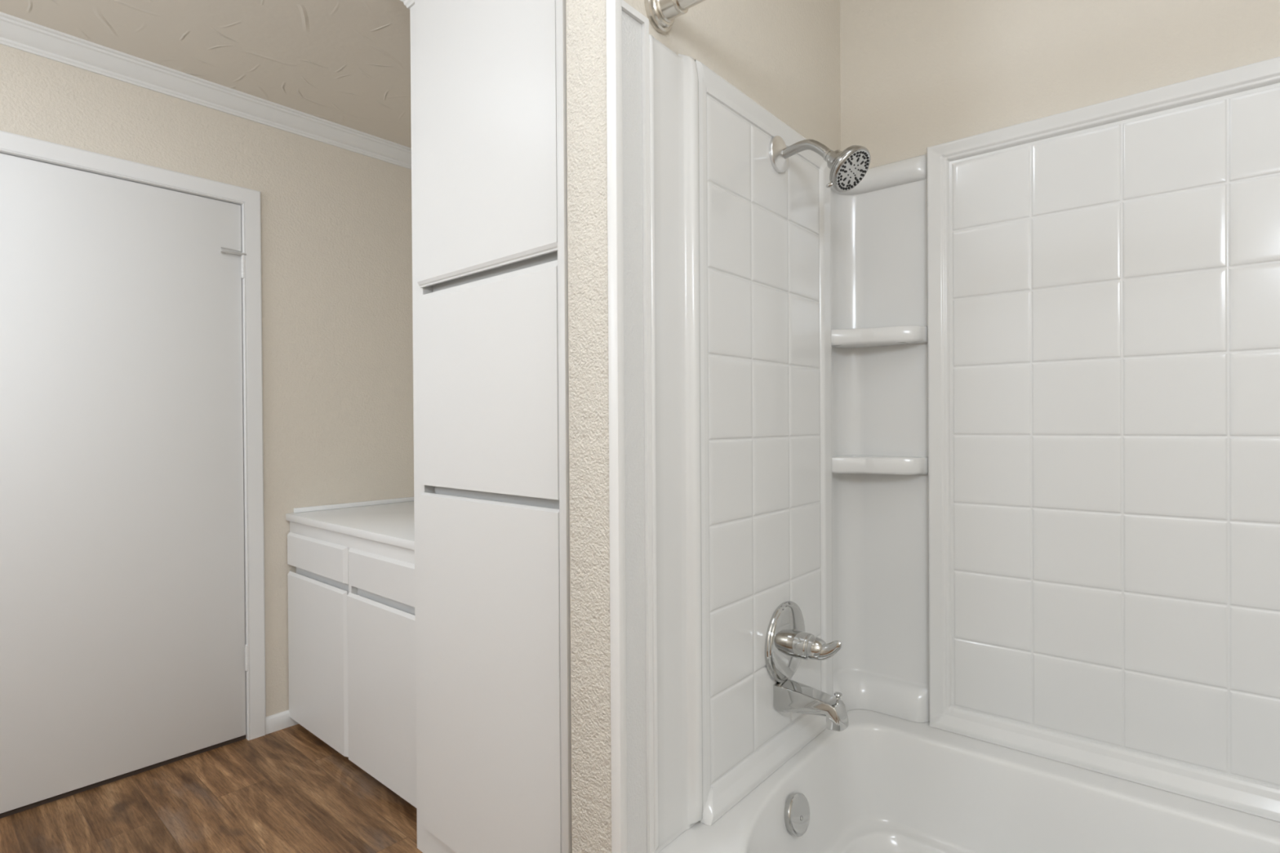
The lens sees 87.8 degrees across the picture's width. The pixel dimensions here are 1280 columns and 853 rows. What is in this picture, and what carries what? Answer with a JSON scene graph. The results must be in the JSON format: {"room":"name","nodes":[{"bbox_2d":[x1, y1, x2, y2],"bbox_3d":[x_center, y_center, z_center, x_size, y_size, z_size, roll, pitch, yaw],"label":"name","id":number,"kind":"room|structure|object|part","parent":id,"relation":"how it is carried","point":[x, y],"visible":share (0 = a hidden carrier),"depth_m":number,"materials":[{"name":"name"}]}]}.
{"room":"bathroom","nodes":[
{"label":"bathroom","id":0,"kind":"room"},
{"bbox_2d":[0,0,411,147],"bbox_3d":[-0.381,-1.284,0.923,4.091,0.050,3.500,0,0,41],"label":"ceiling","id":1,"kind":"structure","parent":0,"point":[347,63],"depth_m":2.18,"materials":[{"name":"beige paint"}]},
{"bbox_2d":[0,44,413,716],"bbox_3d":[-2.011,-0.020,2.083,0.090,2.469,2.860,0,0,41],"label":"wall","id":2,"kind":"structure","parent":0,"point":[336,222],"depth_m":2.72,"materials":[{"name":"beige paint"}]},
{"bbox_2d":[0,734,245,818],"bbox_3d":[-1.821,1.206,2.302,0.078,0.012,0.809,0,0,41],"label":"door gap","id":3,"kind":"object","parent":2,"relation":"attached to","point":[243,737],"depth_m":2.28,"materials":[{"name":"brown paint"}]},
{"bbox_2d":[0,153,248,813],"bbox_3d":[-1.793,0.173,2.272,0.054,2.041,0.810,0,0,41],"label":"door","id":4,"kind":"structure","parent":2,"relation":"in","point":[123,650],"depth_m":2.26,"materials":[{"name":"white paint"}]},
{"bbox_2d":[0,130,266,740],"bbox_3d":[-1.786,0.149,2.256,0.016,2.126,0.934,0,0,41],"label":"trim","id":5,"kind":"structure","parent":2,"relation":"attached to","point":[251,198],"depth_m":2.57,"materials":[{"name":"white paint"}]},
{"bbox_2d":[0,11,411,169],"bbox_3d":[-1.961,-1.218,2.026,0.062,0.072,2.860,0,0,41],"label":"trim","id":6,"kind":"structure","parent":2,"relation":"attached to","point":[16,33],"depth_m":2.39,"materials":[{"name":"white paint"}]},
{"bbox_2d":[266,710,298,734],"bbox_3d":[-1.424,1.176,2.667,0.013,0.064,0.144,0,0,41],"label":"baseboard","id":7,"kind":"structure","parent":2,"relation":"attached to","point":[277,722],"depth_m":2.65,"materials":[{"name":"white paint"}]},
{"bbox_2d":[0,724,422,852],"bbox_3d":[-0.403,1.240,0.970,4.191,0.060,3.500,0,0,41],"label":"floor","id":8,"kind":"structure","parent":0,"point":[286,790],"depth_m":2.09,"materials":[{"name":"brown wood"}]},
{"bbox_2d":[287,521,416,808],"bbox_3d":[-0.823,0.790,2.549,1.066,0.829,0.593,0,0,41],"label":"vanity cabinet","id":9,"kind":"object","parent":8,"relation":"on","point":[352,615],"visible":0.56,"depth_m":2.29,"materials":[{"name":"white paint"}]},
{"bbox_3d":[-1.223,0.490,2.510,0.514,0.130,0.010,0,0,41],"label":"drawer","id":10,"kind":"part","parent":9,"relation":"part of","materials":[{"name":"white paint"}]},
{"bbox_3d":[-1.224,0.877,2.515,0.505,0.588,0.010,0,0,41],"label":"door","id":11,"kind":"part","parent":9,"relation":"part of","materials":[{"name":"white paint"}]},
{"bbox_2d":[285,497,414,550],"bbox_3d":[-0.827,0.352,2.546,1.068,0.047,0.599,0,0,41],"label":"countertop","id":12,"kind":"structure","parent":9,"relation":"on","point":[391,522],"depth_m":2.52,"materials":[{"name":"white laminate"}]},
{"bbox_3d":[-1.006,0.465,2.341,1.066,0.173,0.023,0,0,41],"label":"rail","id":13,"kind":"part","parent":9,"relation":"part of","materials":[{"name":"white paint"}]},
{"bbox_3d":[-0.819,0.490,2.153,0.527,0.130,0.010,0,0,41],"label":"drawer","id":14,"kind":"part","parent":9,"relation":"part of","materials":[{"name":"white paint"}]},
{"bbox_3d":[-0.821,0.876,2.159,0.540,0.588,0.010,0,0,41],"label":"door","id":15,"kind":"part","parent":9,"relation":"part of","materials":[{"name":"white paint"}]},
{"bbox_2d":[400,0,572,852],"bbox_3d":[-0.229,-0.030,1.904,0.733,2.469,0.696,0,0,42],"label":"linen cabinet","id":16,"kind":"object","parent":8,"relation":"on","point":[488,77],"visible":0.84,"depth_m":1.62,"materials":[{"name":"white paint"}]},
{"bbox_3d":[-0.236,-1.229,1.897,0.733,0.072,0.696,0,0,42],"label":"crown moulding","id":17,"kind":"part","parent":16,"relation":"part of","materials":[{"name":"white paint"}]},
{"bbox_3d":[-0.397,-0.028,1.690,0.648,2.468,0.030,0,0,42],"label":"frame","id":18,"kind":"part","parent":16,"relation":"part of","materials":[{"name":"white paint"}]},
{"bbox_3d":[-0.397,-0.790,1.651,0.592,0.806,0.016,0,0,42],"label":"door","id":19,"kind":"part","parent":16,"relation":"part of","materials":[{"name":"white paint"}]},
{"bbox_3d":[-0.392,-0.102,1.654,0.590,0.530,0.016,0,0,42],"label":"door","id":20,"kind":"part","parent":16,"relation":"part of","materials":[{"name":"white paint"}]},
{"bbox_3d":[-0.387,0.650,1.657,0.588,0.934,0.016,0,0,42],"label":"door","id":21,"kind":"part","parent":16,"relation":"part of","materials":[{"name":"white paint"}]},
{"bbox_2d":[658,709,1279,852],"bbox_3d":[0.845,0.944,0.876,1.526,0.518,0.812,0,0,40],"label":"bathtub","id":22,"kind":"object","parent":8,"relation":"on","point":[882,783],"visible":0.91,"depth_m":1.34,"materials":[{"name":"white plastic"}]},
{"bbox_3d":[0.304,0.750,1.287,0.029,0.074,0.075,0,0,40],"label":"overflow plate","id":23,"kind":"part","parent":22,"relation":"part of","materials":[{"name":"silver metal"}]},
{"bbox_2d":[831,153,928,722],"bbox_3d":[0.553,0.025,1.561,0.220,1.316,0.136,0,0,40],"label":"panel","id":24,"kind":"object","parent":22,"relation":"on","point":[879,225],"depth_m":1.60,"materials":[{"name":"white plastic"}]},
{"bbox_2d":[831,324,927,348],"bbox_3d":[0.557,-0.212,1.560,0.213,0.037,0.115,0,0,40],"label":"corner shelf","id":25,"kind":"object","parent":24,"relation":"attached to","point":[877,336],"depth_m":1.55,"materials":[{"name":"white plastic"}]},
{"bbox_2d":[831,455,928,475],"bbox_3d":[0.559,0.091,1.562,0.213,0.039,0.115,0,0,40],"label":"corner shelf","id":26,"kind":"object","parent":24,"relation":"attached to","point":[841,464],"depth_m":1.55,"materials":[{"name":"white plastic"}]},
{"bbox_2d":[565,0,572,844],"bbox_3d":[-0.037,-0.029,1.372,0.260,2.469,0.063,0,0,42],"label":"wall","id":27,"kind":"structure","parent":0,"point":[566,0],"depth_m":1.44,"materials":[{"name":"beige paint"}]},
{"bbox_2d":[566,0,840,852],"bbox_3d":[0.219,-0.030,1.395,0.105,2.469,0.922,0,0,40],"label":"wall","id":28,"kind":"structure","parent":0,"point":[586,20],"depth_m":1.05,"materials":[{"name":"beige paint"}]},
{"bbox_2d":[605,0,626,852],"bbox_3d":[-0.035,-0.026,1.008,0.020,2.468,0.016,0,0,40],"label":"trim","id":29,"kind":"structure","parent":28,"relation":"attached to","point":[613,7],"depth_m":1.00,"materials":[{"name":"white paint"}]},
{"bbox_2d":[622,0,653,852],"bbox_3d":[-0.009,0.280,1.044,0.020,1.856,0.067,0,0,40],"label":"trim","id":30,"kind":"structure","parent":28,"relation":"attached to","point":[627,8],"depth_m":1.06,"materials":[{"name":"white paint"}]},
{"bbox_2d":[644,0,705,33],"bbox_3d":[0.619,-0.692,0.615,1.538,0.069,0.069,0,0,40],"label":"shower rod","id":31,"kind":"object","parent":28,"relation":"attached to","point":[661,14],"visible":1,"depth_m":1.08,"materials":[{"name":"silver metal"}]},
{"bbox_3d":[0.637,-0.692,0.600,1.490,0.034,0.034,0,0,40],"label":"rod","id":32,"kind":"part","parent":31,"relation":"part of","materials":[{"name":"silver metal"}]},
{"bbox_2d":[648,34,833,852],"bbox_3d":[0.239,0.023,1.319,0.041,1.328,0.678,0,0,40],"label":"surround panel","id":33,"kind":"object","parent":28,"relation":"attached to","point":[741,335],"visible":0.77,"depth_m":1.22,"materials":[{"name":"white plastic"}]},
{"bbox_2d":[764,601,841,683],"bbox_3d":[0.349,0.447,1.345,0.127,0.165,0.165,0,0,40],"label":"shower valve","id":34,"kind":"object","parent":33,"relation":"attached to","point":[787,642],"visible":1,"depth_m":1.34,"materials":[{"name":"silver metal"}]},
{"bbox_3d":[0.357,0.447,1.338,0.037,0.050,0.050,0,0,40],"label":"handle","id":35,"kind":"part","parent":34,"relation":"part of","materials":[{"name":"silver metal"}]},
{"bbox_3d":[0.373,0.445,1.323,0.061,0.050,0.040,0,0,40],"label":"lever","id":36,"kind":"part","parent":34,"relation":"part of","materials":[{"name":"silver metal"}]},
{"bbox_2d":[773,679,848,731],"bbox_3d":[0.342,0.550,1.323,0.144,0.066,0.049,0,0,40],"label":"tub spout","id":37,"kind":"object","parent":33,"relation":"attached to","point":[788,695],"visible":0.98,"depth_m":1.31,"materials":[{"name":"silver metal"}]},
{"bbox_3d":[0.384,0.527,1.290,0.016,0.022,0.016,0,0,40],"label":"diverter knob","id":38,"kind":"part","parent":37,"relation":"part of","materials":[{"name":"silver metal"}]},
{"bbox_2d":[768,135,870,191],"bbox_3d":[0.350,-0.523,1.300,0.190,0.143,0.088,0,0,40],"label":"shower","id":39,"kind":"object","parent":33,"relation":"attached to","point":[848,166],"visible":1,"depth_m":1.27,"materials":[{"name":"silver metal"}]},
{"bbox_3d":[0.328,-0.546,1.329,0.119,0.051,0.020,0,0,40],"label":"arm","id":40,"kind":"part","parent":39,"relation":"part of","materials":[{"name":"silver metal"}]},
{"bbox_3d":[0.362,-0.461,1.266,0.016,0.011,0.010,0,0,11],"label":"lever","id":41,"kind":"part","parent":39,"relation":"part of","materials":[{"name":"silver metal"}]},
{"bbox_2d":[840,0,1279,168],"bbox_3d":[1.175,-0.035,1.167,1.685,2.469,0.050,0,0,40],"label":"wall","id":42,"kind":"structure","parent":0,"point":[917,75],"depth_m":1.44,"materials":[{"name":"beige paint"}]},
{"bbox_2d":[926,56,1279,822],"bbox_3d":[1.120,0.021,1.150,1.188,1.321,0.042,0,0,40],"label":"surround panel","id":43,"kind":"object","parent":42,"relation":"attached to","point":[1104,277],"visible":1,"depth_m":1.30,"materials":[{"name":"white plastic"}]}
]}

